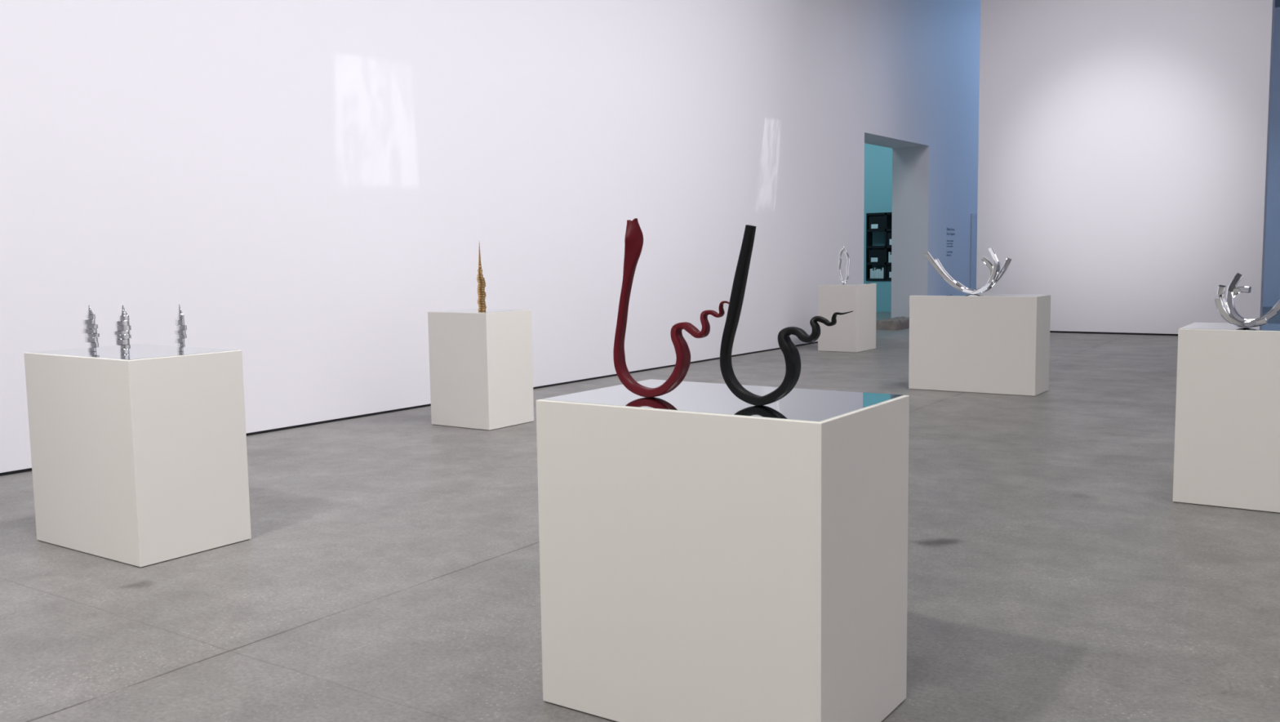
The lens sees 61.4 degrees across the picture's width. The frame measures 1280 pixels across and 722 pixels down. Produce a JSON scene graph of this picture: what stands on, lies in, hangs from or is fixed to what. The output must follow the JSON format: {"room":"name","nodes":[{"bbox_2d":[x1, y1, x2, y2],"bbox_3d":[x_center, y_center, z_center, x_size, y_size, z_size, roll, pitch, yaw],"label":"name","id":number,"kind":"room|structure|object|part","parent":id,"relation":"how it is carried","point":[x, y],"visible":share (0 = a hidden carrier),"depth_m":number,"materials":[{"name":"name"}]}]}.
{"room":"museum","nodes":[
{"label":"museum","id":0,"kind":"room"},
{"bbox_2d":[0,0,980,472],"bbox_3d":[0.404,-3.725,15.156,0.790,7.500,38.023,3,7,35],"label":"wall","id":1,"kind":"structure","parent":0,"point":[308,181],"depth_m":11.09,"materials":[{"name":"paint"}]},
{"bbox_2d":[0,341,817,475],"bbox_3d":[0.786,0.013,15.291,0.004,0.022,38.007,3,7,35],"label":"baseboard","id":2,"kind":"structure","parent":1,"relation":"attached to","point":[658,367],"depth_m":10.78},
{"bbox_2d":[946,227,955,256],"bbox_3d":[6.782,-2.592,23.535,0.002,0.621,0.512,3,7,35],"label":"lettering","id":3,"kind":"object","parent":1,"relation":"attached to","point":[948,233],"depth_m":23.49,"materials":[{"name":"paint"}]},
{"bbox_2d":[969,213,977,288],"bbox_3d":[7.885,-2.218,25.096,0.030,2.380,1.141,3,7,35],"label":"trim","id":4,"kind":"structure","parent":1,"relation":"attached to","point":[972,215],"depth_m":24.61,"materials":[{"name":"paint"}]},
{"bbox_2d":[972,216,977,288],"bbox_3d":[7.881,-2.188,25.102,0.020,2.300,1.001,3,7,35],"label":"door","id":5,"kind":"structure","parent":1,"relation":"in","point":[975,218],"depth_m":24.80,"materials":[{"name":"paint"}]},
{"bbox_2d":[0,306,1279,721],"bbox_3d":[4.135,0.277,13.203,26.000,0.200,38.300,3,7,34],"label":"floor","id":6,"kind":"structure","parent":0,"point":[388,568],"depth_m":5.05,"materials":[{"name":"concrete"}]},
{"bbox_2d":[23,343,251,567],"bbox_3d":[-2.722,0.463,5.851,1.010,1.037,0.640,3,7,34],"label":"plinth","id":7,"kind":"object","parent":6,"relation":"on","point":[139,458],"visible":0.99,"depth_m":5.56,"materials":[{"name":"paint"}]},
{"bbox_2d":[27,343,238,359],"bbox_3d":[-2.730,-0.052,5.801,0.984,0.003,0.614,3,7,34],"label":"mirror","id":8,"kind":"object","parent":7,"relation":"on","point":[137,351],"depth_m":5.68,"materials":[{"name":"silver glass"}]},
{"bbox_2d":[81,305,99,351],"bbox_3d":[-2.962,-0.176,5.812,0.098,0.249,0.056,0,6,11],"label":"sculpture","id":9,"kind":"object","parent":8,"relation":"on","point":[90,327],"visible":1,"depth_m":5.79,"materials":[{"name":"silver metal"}]},
{"bbox_2d":[113,305,131,354],"bbox_3d":[-2.685,-0.162,5.596,0.086,0.254,0.058,-4,6,-29],"label":"sculpture","id":10,"kind":"object","parent":8,"relation":"on","point":[122,334],"visible":1,"depth_m":5.58,"materials":[{"name":"silver metal"}]},
{"bbox_2d":[174,303,186,351],"bbox_3d":[-2.438,-0.176,5.722,0.077,0.250,0.042,1,6,23],"label":"sculpture","id":11,"kind":"object","parent":8,"relation":"on","point":[180,331],"visible":1,"depth_m":5.71,"materials":[{"name":"silver metal"}]},
{"bbox_2d":[427,308,533,430],"bbox_3d":[-1.454,0.056,9.891,0.712,1.037,0.610,3,7,34],"label":"plinth","id":12,"kind":"object","parent":6,"relation":"on","point":[481,368],"visible":0.98,"depth_m":9.65,"materials":[{"name":"paint"}]},
{"bbox_2d":[429,308,527,312],"bbox_3d":[-1.462,-0.459,9.841,0.686,0.003,0.584,3,7,34],"label":"mirror","id":13,"kind":"object","parent":12,"relation":"on","point":[466,310],"depth_m":9.75,"materials":[{"name":"silver glass"}]},
{"bbox_2d":[476,244,486,311],"bbox_3d":[-1.433,-0.767,9.731,0.084,0.631,0.071,0,6,6],"label":"sculpture","id":14,"kind":"object","parent":13,"relation":"on","point":[482,295],"visible":1,"depth_m":9.72,"materials":[{"name":"brown wood"}]},
{"bbox_2d":[536,378,909,721],"bbox_3d":[0.278,0.635,3.607,1.028,1.037,0.679,3,7,34],"label":"plinth","id":15,"kind":"object","parent":6,"relation":"on","point":[707,553],"visible":1,"depth_m":3.31,"materials":[{"name":"paint"}]},
{"bbox_2d":[541,378,903,422],"bbox_3d":[0.271,0.120,3.558,1.002,0.003,0.653,3,7,34],"label":"mirror","id":16,"kind":"object","parent":15,"relation":"on","point":[715,402],"depth_m":3.42,"materials":[{"name":"silver glass"}]},
{"bbox_2d":[613,217,728,397],"bbox_3d":[0.102,-0.170,3.504,0.451,0.590,0.057,3,7,34],"label":"sculpture","id":17,"kind":"object","parent":16,"relation":"on","point":[633,238],"visible":1,"depth_m":3.55,"materials":[{"name":"red paint"}]},
{"bbox_2d":[720,224,853,405],"bbox_3d":[0.439,-0.136,3.270,0.442,0.557,0.057,3,7,34],"label":"sculpture","id":18,"kind":"object","parent":16,"relation":"on","point":[790,352],"visible":1,"depth_m":3.31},
{"bbox_2d":[817,283,876,352],"bbox_3d":[3.256,-0.691,16.942,0.647,1.037,0.763,3,7,34],"label":"plinth","id":19,"kind":"object","parent":6,"relation":"on","point":[855,331],"visible":0.98,"depth_m":16.66,"materials":[{"name":"paint"}]},
{"bbox_2d":[818,283,869,284],"bbox_3d":[3.249,-1.206,16.892,0.621,0.003,0.737,3,7,34],"label":"mirror","id":20,"kind":"object","parent":19,"relation":"on","point":[829,283],"depth_m":16.73,"materials":[{"name":"silver glass"}]},
{"bbox_2d":[837,246,849,283],"bbox_3d":[3.200,-1.506,16.942,0.196,0.584,0.075,1,6,14],"label":"sculpture","id":21,"kind":"object","parent":20,"relation":"on","point":[844,248],"visible":1,"depth_m":16.91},
{"bbox_2d":[866,212,892,311],"bbox_3d":[6.846,-2.535,27.657,2.080,2.550,0.350,3,7,34],"label":"shelving unit","id":22,"kind":"object","parent":6,"relation":"on","point":[882,221],"visible":0.33,"depth_m":27.92,"materials":[{"name":"black paint"}]},
{"bbox_3d":[6.840,-2.933,27.619,2.080,1.750,0.350,3,7,34],"label":"frame","id":23,"kind":"part","parent":22,"relation":"part of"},
{"bbox_2d":[870,223,891,278],"bbox_3d":[6.823,-2.902,27.619,1.876,1.569,0.295,3,7,34],"label":"books","id":24,"kind":"object","parent":22,"relation":"on","point":[877,256],"depth_m":27.87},
{"bbox_2d":[875,315,909,330],"bbox_3d":[5.242,-0.783,21.949,0.600,0.203,1.700,3,7,34],"label":"stone ledge","id":25,"kind":"object","parent":6,"relation":"on","point":[895,323],"visible":0.75,"depth_m":21.34,"materials":[{"name":"stone"}]},
{"bbox_2d":[908,293,1050,395],"bbox_3d":[3.696,-0.201,11.778,1.360,1.037,0.569,3,7,34],"label":"plinth","id":26,"kind":"object","parent":6,"relation":"on","point":[997,344],"visible":1,"depth_m":11.51,"materials":[{"name":"paint"}]},
{"bbox_2d":[913,293,1045,296],"bbox_3d":[3.689,-0.716,11.728,1.334,0.003,0.543,3,7,34],"label":"mirror","id":27,"kind":"object","parent":26,"relation":"on","point":[922,295],"depth_m":11.70,"materials":[{"name":"silver glass"}]},
{"bbox_2d":[924,247,1011,293],"bbox_3d":[3.641,-1.002,11.993,0.917,0.517,0.308,3,7,34],"label":"sculpture","id":28,"kind":"object","parent":27,"relation":"on","point":[996,273],"visible":1,"depth_m":11.90,"materials":[{"name":"metal"}]},
{"bbox_2d":[1172,322,1279,512],"bbox_3d":[3.808,0.320,6.343,1.100,1.037,0.660,3,7,34],"label":"plinth","id":29,"kind":"object","parent":6,"relation":"on","point":[1227,451],"visible":1,"depth_m":6.23,"materials":[{"name":"paint"}]},
{"bbox_2d":[1181,322,1279,330],"bbox_3d":[3.800,-0.194,6.293,1.074,0.003,0.634,3,7,34],"label":"mirror","id":30,"kind":"object","parent":29,"relation":"on","point":[1195,326],"depth_m":6.35,"materials":[{"name":"silver glass"}]},
{"bbox_2d":[1214,272,1279,327],"bbox_3d":[3.575,-0.353,6.284,0.415,0.320,0.175,2,6,25],"label":"sculpture","id":31,"kind":"object","parent":30,"relation":"on","point":[1227,309],"visible":1,"depth_m":6.29,"materials":[{"name":"metal"}]},
{"bbox_2d":[863,142,892,283],"bbox_3d":[5.111,-5.120,28.945,7.450,7.500,0.200,3,7,34],"label":"wall","id":32,"kind":"structure","parent":0,"point":[877,159],"depth_m":28.16,"materials":[{"name":"teal paint"}]},
{"bbox_2d":[976,0,1275,333],"bbox_3d":[8.500,-4.239,19.274,4.760,7.500,0.416,3,7,34],"label":"wall partition","id":33,"kind":"structure","parent":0,"point":[1124,144],"depth_m":19.04,"materials":[{"name":"paint"}]},
{"bbox_2d":[1049,330,1177,335],"bbox_3d":[8.436,-0.503,19.459,4.760,0.030,0.006,3,7,34],"label":"baseboard","id":34,"kind":"structure","parent":33,"relation":"attached to","point":[1096,332],"depth_m":19.38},
{"bbox_2d":[1262,7,1279,306],"bbox_3d":[18.219,-5.038,26.104,17.300,7.500,0.300,3,7,34],"label":"wall","id":35,"kind":"structure","parent":0,"point":[1271,291],"depth_m":27.43,"materials":[{"name":"paint"}]},
{"bbox_2d":[1275,0,1279,7],"bbox_3d":[4.023,-7.387,12.465,26.000,0.200,38.300,3,7,34],"label":"ceiling","id":36,"kind":"structure","parent":0,"point":[1277,2],"depth_m":26.64,"materials":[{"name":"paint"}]}
]}

